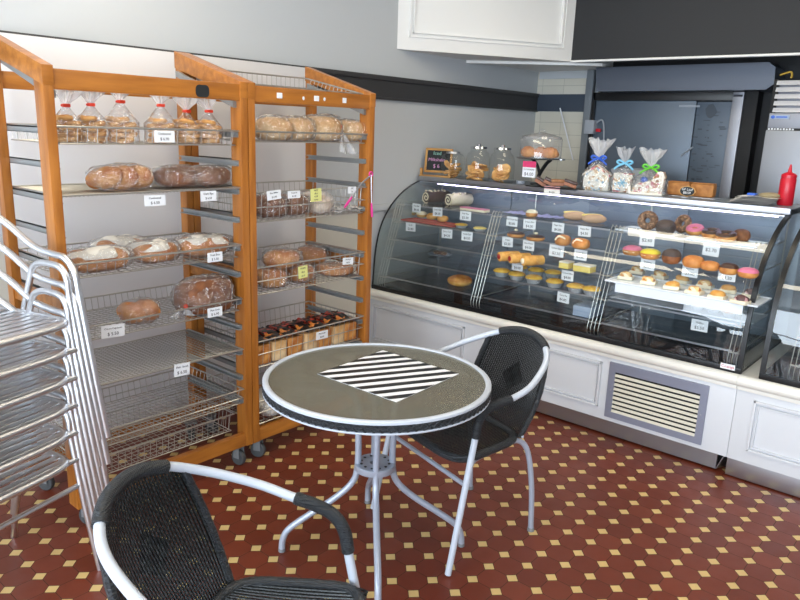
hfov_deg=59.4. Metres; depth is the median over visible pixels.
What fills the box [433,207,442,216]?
price card
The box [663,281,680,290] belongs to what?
tart
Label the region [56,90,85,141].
bag
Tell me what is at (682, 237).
glass shelf
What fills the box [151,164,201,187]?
loaf
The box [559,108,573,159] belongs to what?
wand
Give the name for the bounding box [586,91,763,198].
refrigerator
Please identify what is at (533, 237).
donut
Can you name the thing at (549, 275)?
cup
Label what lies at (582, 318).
glass shelf
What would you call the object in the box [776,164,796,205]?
sauce bottle
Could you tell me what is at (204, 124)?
bag
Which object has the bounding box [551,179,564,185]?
slice
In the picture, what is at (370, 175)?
tongs
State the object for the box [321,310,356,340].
loaf
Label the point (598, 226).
glass shelf
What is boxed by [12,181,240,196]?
wire tray
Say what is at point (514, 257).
roll
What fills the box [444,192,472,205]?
roll
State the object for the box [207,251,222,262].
price card
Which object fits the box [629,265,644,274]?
tart
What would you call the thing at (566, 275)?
price card
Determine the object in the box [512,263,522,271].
price card
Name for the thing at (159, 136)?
price card
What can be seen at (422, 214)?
scroll
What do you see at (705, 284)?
tart
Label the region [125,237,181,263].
loaf
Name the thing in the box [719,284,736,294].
tart
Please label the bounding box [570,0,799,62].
bulkhead
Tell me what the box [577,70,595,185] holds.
steel post
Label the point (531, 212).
bun
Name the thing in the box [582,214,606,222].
bun
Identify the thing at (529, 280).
cup
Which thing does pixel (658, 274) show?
tart
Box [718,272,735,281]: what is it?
price card
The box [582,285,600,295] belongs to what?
pie
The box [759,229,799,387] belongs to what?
display case
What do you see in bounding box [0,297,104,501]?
chair
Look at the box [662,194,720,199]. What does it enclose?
platter
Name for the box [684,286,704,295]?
tart
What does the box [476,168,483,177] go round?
cookie
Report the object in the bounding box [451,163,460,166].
cookie
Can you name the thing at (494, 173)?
cookie
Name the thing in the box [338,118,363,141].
loaf
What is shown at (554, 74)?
trim
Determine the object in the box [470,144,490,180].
cookie jar
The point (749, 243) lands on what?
tray
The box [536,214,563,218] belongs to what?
paper sheet
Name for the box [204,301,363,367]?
wire basket
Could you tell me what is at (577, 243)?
bun
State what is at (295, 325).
loaf
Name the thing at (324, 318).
loaf
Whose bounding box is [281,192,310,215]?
loaf
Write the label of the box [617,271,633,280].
tart
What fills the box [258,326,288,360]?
loaf
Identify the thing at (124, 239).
loaf
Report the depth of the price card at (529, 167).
4.43 m
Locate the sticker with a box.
[720,362,734,370]
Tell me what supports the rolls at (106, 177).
on the wire tray at (69, 189)
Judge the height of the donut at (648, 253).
0.054 m
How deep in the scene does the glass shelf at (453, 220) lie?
4.66 m
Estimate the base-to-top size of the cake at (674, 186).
0.077 m
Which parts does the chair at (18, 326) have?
leg frame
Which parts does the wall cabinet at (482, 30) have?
panel moulding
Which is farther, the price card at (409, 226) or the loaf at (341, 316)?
the price card at (409, 226)
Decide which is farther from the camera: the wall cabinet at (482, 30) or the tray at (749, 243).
the wall cabinet at (482, 30)
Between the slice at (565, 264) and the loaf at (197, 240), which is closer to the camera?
the loaf at (197, 240)
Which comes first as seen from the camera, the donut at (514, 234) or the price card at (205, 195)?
the price card at (205, 195)
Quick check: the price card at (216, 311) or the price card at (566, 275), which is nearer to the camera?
the price card at (216, 311)
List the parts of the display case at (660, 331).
arched frame, shelf rod, shelf rod, shelf rod, shelf rod, shelf rod, shelf rod, shelf rod, shelf rod, shelf rod, shelf rod, rail, shelf rod, shelf rod, shelf rod, shelf rod, arched frame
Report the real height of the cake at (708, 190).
0.077 m
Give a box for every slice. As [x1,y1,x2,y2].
[460,206,489,212]
[534,176,546,185]
[543,176,554,186]
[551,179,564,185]
[559,260,574,268]
[563,178,577,188]
[573,262,595,272]
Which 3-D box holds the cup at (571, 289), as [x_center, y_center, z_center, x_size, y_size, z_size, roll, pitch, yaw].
[0.990,-0.061,3.953,0.095,0.029,0.095,6,14,17]
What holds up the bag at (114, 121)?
in the wire basket at (136, 142)
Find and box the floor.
[0,375,799,599]
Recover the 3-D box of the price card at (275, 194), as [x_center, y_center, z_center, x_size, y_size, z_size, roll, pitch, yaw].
[-0.575,-0.480,3.203,0.002,0.048,0.084,14,18,39]
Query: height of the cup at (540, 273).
0.029 m
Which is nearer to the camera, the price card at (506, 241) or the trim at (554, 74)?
the price card at (506, 241)
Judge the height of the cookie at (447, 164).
0.060 m
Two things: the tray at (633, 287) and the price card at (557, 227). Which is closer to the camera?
the tray at (633, 287)
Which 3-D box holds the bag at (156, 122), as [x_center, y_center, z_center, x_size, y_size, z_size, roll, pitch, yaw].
[-0.972,-0.759,2.846,0.133,0.239,0.148,2,14,-1]
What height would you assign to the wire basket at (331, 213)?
0.141 m
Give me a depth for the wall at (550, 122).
5.95 m
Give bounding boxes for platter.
[525,184,584,190]
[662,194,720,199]
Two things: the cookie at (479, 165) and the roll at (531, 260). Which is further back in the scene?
the cookie at (479, 165)
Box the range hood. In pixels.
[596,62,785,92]
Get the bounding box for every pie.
[493,268,509,276]
[508,271,525,280]
[525,274,542,283]
[528,267,544,275]
[545,269,561,277]
[546,278,563,287]
[566,283,583,292]
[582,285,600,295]
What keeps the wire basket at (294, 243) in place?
on the rack at (365, 104)
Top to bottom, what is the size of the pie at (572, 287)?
0.049 m
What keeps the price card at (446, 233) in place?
attached to the display case at (660, 331)
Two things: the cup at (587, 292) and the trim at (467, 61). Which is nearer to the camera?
the cup at (587, 292)
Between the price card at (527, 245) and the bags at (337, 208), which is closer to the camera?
the bags at (337, 208)
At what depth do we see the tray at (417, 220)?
4.77 m
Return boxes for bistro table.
[262,343,491,599]
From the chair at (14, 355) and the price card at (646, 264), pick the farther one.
the price card at (646, 264)
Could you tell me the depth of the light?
4.01 m
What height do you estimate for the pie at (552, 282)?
0.049 m
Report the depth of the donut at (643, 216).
3.83 m
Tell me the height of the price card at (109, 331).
0.055 m
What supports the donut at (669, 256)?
on the display case at (660, 331)
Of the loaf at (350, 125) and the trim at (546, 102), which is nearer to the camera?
the loaf at (350, 125)
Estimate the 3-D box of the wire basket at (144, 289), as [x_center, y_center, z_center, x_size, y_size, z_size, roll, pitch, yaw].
[-1.141,0.040,3.056,0.454,0.061,0.772,14,18,39]
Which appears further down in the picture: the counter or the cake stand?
the counter
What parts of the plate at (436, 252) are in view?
plate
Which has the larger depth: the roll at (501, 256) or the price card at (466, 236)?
the price card at (466, 236)
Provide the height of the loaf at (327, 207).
0.110 m
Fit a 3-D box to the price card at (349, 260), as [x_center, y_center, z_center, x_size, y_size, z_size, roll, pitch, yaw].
[-0.270,-0.203,3.645,0.002,0.040,0.077,14,18,39]
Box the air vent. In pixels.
[604,361,709,444]
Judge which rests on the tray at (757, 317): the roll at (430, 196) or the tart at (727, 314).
the tart at (727, 314)
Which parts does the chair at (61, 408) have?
leg frame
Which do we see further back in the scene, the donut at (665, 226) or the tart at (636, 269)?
the tart at (636, 269)
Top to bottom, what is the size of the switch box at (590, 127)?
0.411 m
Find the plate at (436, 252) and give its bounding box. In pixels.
[428,249,451,256]
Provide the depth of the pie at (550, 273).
4.29 m
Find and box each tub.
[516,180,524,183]
[573,301,603,317]
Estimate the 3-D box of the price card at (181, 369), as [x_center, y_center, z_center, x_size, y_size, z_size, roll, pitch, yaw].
[-0.933,0.297,3.000,0.002,0.059,0.078,14,18,39]
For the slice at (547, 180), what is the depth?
4.32 m
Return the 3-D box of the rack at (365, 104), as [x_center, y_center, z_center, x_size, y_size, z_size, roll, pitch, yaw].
[-0.602,-0.245,3.636,0.500,1.914,0.801,14,18,39]
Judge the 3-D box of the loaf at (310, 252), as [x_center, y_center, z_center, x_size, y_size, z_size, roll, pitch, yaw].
[-0.491,-0.252,3.842,0.193,0.098,0.176,10,16,28]
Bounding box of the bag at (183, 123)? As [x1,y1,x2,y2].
[172,97,200,143]
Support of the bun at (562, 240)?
on the display case at (660, 331)
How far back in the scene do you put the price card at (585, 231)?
3.94 m
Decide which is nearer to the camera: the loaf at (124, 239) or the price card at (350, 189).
the loaf at (124, 239)
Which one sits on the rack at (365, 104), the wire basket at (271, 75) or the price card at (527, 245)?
the wire basket at (271, 75)
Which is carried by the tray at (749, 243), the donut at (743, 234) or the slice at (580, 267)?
the donut at (743, 234)
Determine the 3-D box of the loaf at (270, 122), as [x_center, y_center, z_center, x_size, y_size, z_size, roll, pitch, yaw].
[-0.597,-0.812,3.291,0.205,0.122,0.171,14,18,39]
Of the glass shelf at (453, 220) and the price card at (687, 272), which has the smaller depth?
the price card at (687, 272)
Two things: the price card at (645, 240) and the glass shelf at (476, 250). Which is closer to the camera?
the price card at (645, 240)
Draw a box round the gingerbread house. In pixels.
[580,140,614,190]
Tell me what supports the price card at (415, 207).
attached to the display case at (660, 331)
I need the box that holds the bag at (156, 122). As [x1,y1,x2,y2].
[143,95,178,142]
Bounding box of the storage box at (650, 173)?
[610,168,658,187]
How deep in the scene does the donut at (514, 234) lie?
4.21 m
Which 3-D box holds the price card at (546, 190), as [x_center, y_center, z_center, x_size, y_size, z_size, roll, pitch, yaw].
[0.931,-0.671,4.296,0.110,0.048,0.002,14,18,39]
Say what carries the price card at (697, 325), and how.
attached to the display case at (660, 331)
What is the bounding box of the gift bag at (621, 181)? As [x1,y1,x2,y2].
[610,147,635,192]
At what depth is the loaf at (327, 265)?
3.72 m
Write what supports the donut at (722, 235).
on the tray at (749, 243)
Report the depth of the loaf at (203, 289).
3.06 m
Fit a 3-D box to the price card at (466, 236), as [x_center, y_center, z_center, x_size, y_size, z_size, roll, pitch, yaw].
[0.424,-0.404,4.442,0.080,0.058,0.002,12,17,34]
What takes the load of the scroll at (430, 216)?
on the display case at (660, 331)
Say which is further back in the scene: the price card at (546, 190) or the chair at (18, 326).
the price card at (546, 190)
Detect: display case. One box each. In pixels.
[371,175,799,373]
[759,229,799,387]
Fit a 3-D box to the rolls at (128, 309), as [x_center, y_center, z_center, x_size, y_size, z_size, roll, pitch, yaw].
[-1.093,0.043,2.934,0.167,0.106,0.147,-10,18,-40]
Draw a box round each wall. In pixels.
[0,0,538,354]
[0,32,305,444]
[530,72,586,181]
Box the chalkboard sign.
[419,148,452,177]
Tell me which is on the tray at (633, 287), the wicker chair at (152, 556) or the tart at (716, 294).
the tart at (716, 294)
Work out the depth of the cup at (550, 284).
4.03 m
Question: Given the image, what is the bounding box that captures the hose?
[780,71,792,77]
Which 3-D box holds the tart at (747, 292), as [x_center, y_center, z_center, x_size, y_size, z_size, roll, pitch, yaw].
[1.687,-0.032,3.371,0.076,0.050,0.060,11,16,32]
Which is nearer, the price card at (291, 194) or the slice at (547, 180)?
the price card at (291, 194)
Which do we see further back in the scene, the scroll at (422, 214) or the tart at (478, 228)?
the scroll at (422, 214)
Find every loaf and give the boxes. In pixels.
[66,244,133,272]
[87,234,147,256]
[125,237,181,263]
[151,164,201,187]
[170,273,235,314]
[171,232,232,256]
[192,164,231,186]
[234,333,272,364]
[255,113,294,140]
[256,193,290,217]
[257,265,290,288]
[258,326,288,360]
[259,388,289,415]
[261,246,303,269]
[266,324,302,355]
[278,321,318,350]
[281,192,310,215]
[283,115,316,140]
[284,262,316,282]
[292,317,331,346]
[295,244,329,264]
[300,191,333,213]
[303,113,345,150]
[307,314,344,343]
[312,261,356,276]
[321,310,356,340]
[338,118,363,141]
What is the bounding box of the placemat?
[317,350,457,401]
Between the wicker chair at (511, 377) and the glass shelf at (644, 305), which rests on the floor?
the wicker chair at (511, 377)
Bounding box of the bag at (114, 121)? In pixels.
[102,93,139,142]
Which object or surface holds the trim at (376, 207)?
attached to the wall at (360, 36)
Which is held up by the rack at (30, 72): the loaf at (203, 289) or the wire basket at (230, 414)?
the wire basket at (230, 414)
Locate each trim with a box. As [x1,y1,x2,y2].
[0,30,538,111]
[0,200,423,243]
[0,214,357,427]
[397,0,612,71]
[466,60,605,66]
[537,94,584,111]
[539,71,586,78]
[613,57,768,66]
[749,56,799,195]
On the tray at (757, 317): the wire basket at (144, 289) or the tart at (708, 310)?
the tart at (708, 310)
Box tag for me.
[679,186,695,196]
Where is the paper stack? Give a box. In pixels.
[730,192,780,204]
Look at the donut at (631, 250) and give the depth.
3.71 m
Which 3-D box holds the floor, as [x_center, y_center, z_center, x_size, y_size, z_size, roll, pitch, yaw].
[0.943,1.355,1.549,6.850,0.100,8.300,14,18,39]
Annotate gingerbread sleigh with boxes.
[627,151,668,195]
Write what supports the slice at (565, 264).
on the display case at (660, 331)
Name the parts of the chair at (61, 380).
leg frame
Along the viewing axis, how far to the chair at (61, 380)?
2.42 m
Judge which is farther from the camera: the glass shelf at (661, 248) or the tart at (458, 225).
the tart at (458, 225)
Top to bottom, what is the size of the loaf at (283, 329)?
0.131 m
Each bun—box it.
[526,209,537,216]
[554,234,570,245]
[563,211,584,219]
[571,238,589,248]
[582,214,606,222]
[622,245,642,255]
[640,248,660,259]
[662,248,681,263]
[682,255,704,267]
[700,261,719,270]
[719,263,738,274]
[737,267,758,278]
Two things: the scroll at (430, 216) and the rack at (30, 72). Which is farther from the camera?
the scroll at (430, 216)
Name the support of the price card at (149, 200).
attached to the wire tray at (69, 189)
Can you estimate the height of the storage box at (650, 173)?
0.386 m
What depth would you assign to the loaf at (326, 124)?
3.46 m
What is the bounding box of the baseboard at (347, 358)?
[1,355,354,473]
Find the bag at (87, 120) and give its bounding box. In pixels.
[75,91,110,142]
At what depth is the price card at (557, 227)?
4.05 m
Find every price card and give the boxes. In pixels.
[101,323,124,338]
[144,195,165,205]
[154,130,174,141]
[174,362,189,376]
[200,191,215,200]
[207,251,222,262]
[207,306,221,317]
[267,189,280,200]
[288,190,299,198]
[298,265,307,278]
[310,188,321,201]
[316,330,327,339]
[343,257,352,264]
[348,186,355,193]
[406,222,415,231]
[412,203,420,212]
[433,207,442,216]
[442,229,451,238]
[460,211,470,220]
[461,231,472,240]
[502,237,512,246]
[506,216,517,226]
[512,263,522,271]
[522,161,535,177]
[523,219,535,229]
[523,240,533,250]
[544,186,559,194]
[549,244,563,257]
[552,222,563,232]
[557,291,569,303]
[561,270,573,281]
[574,249,586,260]
[578,226,590,236]
[639,234,654,246]
[640,258,654,270]
[681,265,698,277]
[690,318,708,332]
[702,243,719,256]
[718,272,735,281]
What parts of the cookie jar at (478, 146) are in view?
lid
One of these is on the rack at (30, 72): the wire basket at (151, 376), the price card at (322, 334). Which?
the wire basket at (151, 376)
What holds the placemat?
on the bistro table
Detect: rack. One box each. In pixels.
[0,35,252,523]
[182,52,375,456]
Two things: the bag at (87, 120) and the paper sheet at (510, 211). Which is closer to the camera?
the bag at (87, 120)
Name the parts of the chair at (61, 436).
hoop frame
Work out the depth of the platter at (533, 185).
4.29 m
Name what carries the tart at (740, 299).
on the tray at (633, 287)
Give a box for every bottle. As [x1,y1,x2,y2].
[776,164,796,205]
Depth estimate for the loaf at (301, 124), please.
3.34 m
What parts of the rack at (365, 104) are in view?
post, rail, sloped rail, rail, post, rail, post, rail, rail, rail, sloped rail, post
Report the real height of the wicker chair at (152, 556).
0.810 m
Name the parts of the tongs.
steel arm, steel arm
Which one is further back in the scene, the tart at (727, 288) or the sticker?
the tart at (727, 288)
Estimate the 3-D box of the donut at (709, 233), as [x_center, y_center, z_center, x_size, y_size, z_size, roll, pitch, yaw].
[1.608,-0.345,3.616,0.102,0.053,0.099,14,18,39]
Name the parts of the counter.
panel moulding, panel moulding, kick plate, kick plate, panel moulding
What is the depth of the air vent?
3.60 m
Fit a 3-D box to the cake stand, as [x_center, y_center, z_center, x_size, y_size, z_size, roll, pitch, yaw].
[0.909,-0.928,4.546,0.310,0.355,0.310,-2,14,-15]
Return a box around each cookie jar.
[441,151,464,177]
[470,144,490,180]
[488,145,514,182]
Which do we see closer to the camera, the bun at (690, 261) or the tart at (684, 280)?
the bun at (690, 261)
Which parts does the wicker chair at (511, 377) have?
leg, woven seat, leg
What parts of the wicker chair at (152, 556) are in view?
woven seat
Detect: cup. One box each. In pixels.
[495,272,507,276]
[509,275,523,280]
[526,278,540,283]
[529,271,542,275]
[546,273,559,277]
[547,282,562,287]
[568,287,582,292]
[583,290,598,295]
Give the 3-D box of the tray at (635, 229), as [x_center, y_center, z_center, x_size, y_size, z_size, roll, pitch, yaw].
[1.363,-0.372,3.801,0.323,0.009,0.206,14,18,39]
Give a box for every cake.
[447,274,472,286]
[667,180,691,194]
[691,182,716,197]
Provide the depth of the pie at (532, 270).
4.35 m
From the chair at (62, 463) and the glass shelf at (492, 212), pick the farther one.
the glass shelf at (492, 212)
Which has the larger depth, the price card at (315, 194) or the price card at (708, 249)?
the price card at (708, 249)
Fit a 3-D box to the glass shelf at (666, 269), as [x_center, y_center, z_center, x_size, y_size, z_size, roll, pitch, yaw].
[1.581,-0.109,3.786,0.670,0.006,0.506,14,18,39]
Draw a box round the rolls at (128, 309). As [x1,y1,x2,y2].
[116,297,160,324]
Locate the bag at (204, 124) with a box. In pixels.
[192,99,222,143]
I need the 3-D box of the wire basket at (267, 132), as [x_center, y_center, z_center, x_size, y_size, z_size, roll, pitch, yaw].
[-0.572,-0.815,3.489,0.454,0.051,0.720,14,18,39]
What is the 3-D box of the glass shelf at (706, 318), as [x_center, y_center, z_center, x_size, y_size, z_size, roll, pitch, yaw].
[1.562,0.015,3.798,0.670,0.006,0.552,14,18,39]
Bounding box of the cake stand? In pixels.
[517,132,564,184]
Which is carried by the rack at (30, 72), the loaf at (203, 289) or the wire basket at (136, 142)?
the wire basket at (136, 142)
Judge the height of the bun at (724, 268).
0.054 m
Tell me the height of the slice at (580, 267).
0.040 m
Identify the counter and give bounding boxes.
[369,287,799,497]
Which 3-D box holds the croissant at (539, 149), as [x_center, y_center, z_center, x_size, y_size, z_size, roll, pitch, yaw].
[0.920,-0.958,4.543,0.134,0.075,0.082,6,14,17]
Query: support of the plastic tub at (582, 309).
on the display case at (660, 331)
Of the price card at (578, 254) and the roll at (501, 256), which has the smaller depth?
the price card at (578, 254)
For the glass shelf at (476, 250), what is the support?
attached to the display case at (660, 331)
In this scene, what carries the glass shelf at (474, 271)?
attached to the display case at (660, 331)
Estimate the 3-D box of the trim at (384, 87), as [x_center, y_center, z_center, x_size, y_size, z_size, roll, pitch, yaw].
[-1.408,-1.080,3.128,0.030,0.150,7.900,14,18,39]
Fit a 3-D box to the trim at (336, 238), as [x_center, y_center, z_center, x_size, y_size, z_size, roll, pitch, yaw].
[-2.143,0.314,2.669,0.008,0.940,5.820,14,18,39]
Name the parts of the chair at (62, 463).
hoop frame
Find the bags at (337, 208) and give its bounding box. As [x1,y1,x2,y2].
[331,203,361,212]
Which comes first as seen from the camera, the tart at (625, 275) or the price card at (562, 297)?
the tart at (625, 275)
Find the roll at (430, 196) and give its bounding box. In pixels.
[422,189,450,202]
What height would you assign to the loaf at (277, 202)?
0.108 m
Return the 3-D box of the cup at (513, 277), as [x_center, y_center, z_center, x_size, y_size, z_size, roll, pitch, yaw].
[0.704,-0.139,4.231,0.095,0.029,0.095,3,14,3]
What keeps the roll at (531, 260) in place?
on the display case at (660, 331)
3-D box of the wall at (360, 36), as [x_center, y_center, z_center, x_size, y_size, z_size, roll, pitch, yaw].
[-1.509,-0.703,3.298,0.200,2.900,8.300,14,18,39]
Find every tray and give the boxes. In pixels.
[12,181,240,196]
[42,329,243,385]
[401,218,455,227]
[604,275,771,314]
[610,293,766,324]
[615,226,686,236]
[684,235,767,247]
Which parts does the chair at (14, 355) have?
leg frame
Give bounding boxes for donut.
[507,229,524,237]
[526,232,544,240]
[637,211,657,229]
[656,219,675,233]
[675,214,691,232]
[685,223,703,235]
[701,227,720,238]
[715,230,737,241]
[734,229,750,240]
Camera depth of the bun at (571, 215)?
4.19 m
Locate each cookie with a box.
[444,160,451,168]
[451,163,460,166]
[468,165,475,174]
[476,164,487,167]
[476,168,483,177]
[492,169,499,180]
[499,164,510,174]
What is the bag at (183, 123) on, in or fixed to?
in the wire basket at (136, 142)
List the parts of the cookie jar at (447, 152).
lid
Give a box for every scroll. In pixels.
[416,211,426,217]
[426,213,437,219]
[437,215,447,221]
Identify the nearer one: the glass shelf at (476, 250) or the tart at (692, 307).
the tart at (692, 307)
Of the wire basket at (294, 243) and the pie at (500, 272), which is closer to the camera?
the wire basket at (294, 243)
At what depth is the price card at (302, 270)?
3.42 m
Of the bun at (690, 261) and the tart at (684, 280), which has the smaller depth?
the bun at (690, 261)
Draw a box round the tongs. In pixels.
[344,171,372,216]
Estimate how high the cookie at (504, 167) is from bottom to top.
0.070 m
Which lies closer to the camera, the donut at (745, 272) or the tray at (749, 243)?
the donut at (745, 272)
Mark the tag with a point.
(687, 191)
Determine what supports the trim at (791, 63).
attached to the wall at (550, 122)
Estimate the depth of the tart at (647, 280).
3.58 m
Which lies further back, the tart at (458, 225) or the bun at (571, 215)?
the tart at (458, 225)
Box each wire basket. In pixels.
[6,123,238,145]
[18,232,241,279]
[38,283,242,340]
[39,366,243,445]
[42,390,234,473]
[200,180,366,222]
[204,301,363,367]
[206,357,357,423]
[219,129,367,143]
[223,241,364,295]
[228,70,363,94]
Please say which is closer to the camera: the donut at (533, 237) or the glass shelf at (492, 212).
the donut at (533, 237)
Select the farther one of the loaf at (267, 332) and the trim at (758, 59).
the trim at (758, 59)
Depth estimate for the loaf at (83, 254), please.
2.70 m
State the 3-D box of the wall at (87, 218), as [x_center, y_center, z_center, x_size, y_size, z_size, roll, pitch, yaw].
[-1.112,-0.307,3.666,0.012,1.865,1.680,14,18,39]
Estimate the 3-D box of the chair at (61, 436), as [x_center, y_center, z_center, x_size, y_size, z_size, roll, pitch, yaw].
[-1.393,0.491,2.329,0.519,0.861,0.564,8,15,23]
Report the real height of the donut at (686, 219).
0.098 m
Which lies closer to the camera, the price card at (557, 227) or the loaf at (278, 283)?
the loaf at (278, 283)
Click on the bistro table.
(374, 465)
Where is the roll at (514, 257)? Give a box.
[508,253,530,262]
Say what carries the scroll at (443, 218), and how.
on the tray at (417, 220)
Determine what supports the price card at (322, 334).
attached to the wire basket at (294, 304)
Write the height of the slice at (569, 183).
0.055 m
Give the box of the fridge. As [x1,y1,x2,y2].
[756,79,799,342]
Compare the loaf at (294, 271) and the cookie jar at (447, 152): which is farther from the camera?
the cookie jar at (447, 152)
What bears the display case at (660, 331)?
on the counter
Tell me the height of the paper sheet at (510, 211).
0.015 m
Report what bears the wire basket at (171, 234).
on the rack at (30, 72)
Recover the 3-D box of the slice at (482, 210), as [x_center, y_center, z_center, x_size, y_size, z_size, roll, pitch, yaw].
[0.481,-0.583,4.516,0.200,0.020,0.060,15,19,42]
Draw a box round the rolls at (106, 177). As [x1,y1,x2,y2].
[85,162,153,190]
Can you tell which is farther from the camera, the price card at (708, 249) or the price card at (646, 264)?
the price card at (646, 264)
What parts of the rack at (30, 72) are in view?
post, sloped rail, rail, post, rail, rail, rail, rail, post, sloped rail, rail, post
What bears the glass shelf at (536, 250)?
attached to the display case at (660, 331)
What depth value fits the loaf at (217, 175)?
3.03 m
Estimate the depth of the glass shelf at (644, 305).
4.08 m
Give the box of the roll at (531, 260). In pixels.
[520,255,544,265]
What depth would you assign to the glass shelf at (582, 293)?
4.07 m
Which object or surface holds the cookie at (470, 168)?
in the cookie jar at (478, 146)
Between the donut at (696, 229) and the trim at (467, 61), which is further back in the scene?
the trim at (467, 61)
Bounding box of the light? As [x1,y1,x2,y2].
[420,181,784,216]
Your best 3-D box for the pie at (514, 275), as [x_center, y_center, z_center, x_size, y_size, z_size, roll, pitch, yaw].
[0.704,-0.148,4.227,0.104,0.049,0.105,3,14,3]
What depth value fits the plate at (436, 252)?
4.93 m
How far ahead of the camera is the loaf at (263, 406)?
3.49 m
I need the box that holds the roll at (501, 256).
[497,251,519,260]
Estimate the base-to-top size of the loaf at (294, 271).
0.096 m
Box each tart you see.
[455,223,467,227]
[473,226,486,231]
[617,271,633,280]
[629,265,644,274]
[640,276,657,285]
[651,270,668,279]
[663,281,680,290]
[673,275,691,284]
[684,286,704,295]
[691,306,702,309]
[696,279,714,289]
[706,308,718,312]
[707,290,727,299]
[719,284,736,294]
[721,311,734,316]
[729,294,750,305]
[742,288,759,298]
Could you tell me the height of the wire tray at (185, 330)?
0.009 m
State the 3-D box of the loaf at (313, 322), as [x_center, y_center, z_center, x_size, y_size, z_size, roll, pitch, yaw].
[-0.466,0.168,3.729,0.220,0.130,0.093,13,17,37]
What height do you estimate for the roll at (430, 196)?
0.094 m
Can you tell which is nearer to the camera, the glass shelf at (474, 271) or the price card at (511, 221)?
the price card at (511, 221)
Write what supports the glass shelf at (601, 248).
attached to the display case at (660, 331)
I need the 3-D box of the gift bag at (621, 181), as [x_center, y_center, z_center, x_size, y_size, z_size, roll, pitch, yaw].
[1.326,-0.775,4.157,0.141,0.271,0.168,9,15,26]
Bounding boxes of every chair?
[0,215,110,439]
[0,242,110,466]
[0,270,109,492]
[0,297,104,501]
[0,362,100,518]
[0,364,100,570]
[91,459,367,599]
[370,326,549,575]
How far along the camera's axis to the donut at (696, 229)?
3.69 m
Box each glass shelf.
[407,202,523,214]
[414,233,518,253]
[415,250,493,274]
[418,217,522,233]
[420,267,483,294]
[518,212,637,229]
[519,247,636,273]
[521,229,638,251]
[523,284,591,319]
[526,266,608,296]
[639,245,774,269]
[639,305,764,329]
[644,265,771,284]
[654,227,778,247]
[700,306,768,324]
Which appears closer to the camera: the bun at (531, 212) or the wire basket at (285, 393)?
the wire basket at (285, 393)
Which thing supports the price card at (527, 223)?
attached to the display case at (660, 331)
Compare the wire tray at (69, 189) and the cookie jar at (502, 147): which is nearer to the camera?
the wire tray at (69, 189)
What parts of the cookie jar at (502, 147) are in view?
lid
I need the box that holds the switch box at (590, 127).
[584,119,604,166]
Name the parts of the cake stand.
plate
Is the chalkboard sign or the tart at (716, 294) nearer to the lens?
the tart at (716, 294)
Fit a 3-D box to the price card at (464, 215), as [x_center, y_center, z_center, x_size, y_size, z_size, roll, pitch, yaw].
[0.417,-0.536,4.466,0.081,0.059,0.002,11,16,33]
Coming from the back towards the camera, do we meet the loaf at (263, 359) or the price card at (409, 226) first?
the price card at (409, 226)
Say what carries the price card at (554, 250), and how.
attached to the display case at (660, 331)
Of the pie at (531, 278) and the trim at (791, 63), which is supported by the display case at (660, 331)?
the pie at (531, 278)
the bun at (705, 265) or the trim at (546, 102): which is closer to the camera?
the bun at (705, 265)
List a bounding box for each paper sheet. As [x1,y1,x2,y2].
[504,210,525,214]
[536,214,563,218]
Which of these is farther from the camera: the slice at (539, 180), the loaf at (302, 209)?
the slice at (539, 180)
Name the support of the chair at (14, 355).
on the chair at (61, 380)
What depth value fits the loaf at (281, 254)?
3.42 m
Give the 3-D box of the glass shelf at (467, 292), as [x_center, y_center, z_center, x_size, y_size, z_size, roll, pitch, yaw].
[0.368,-0.144,4.797,0.710,0.006,0.598,14,18,39]
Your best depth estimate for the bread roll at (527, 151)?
4.54 m

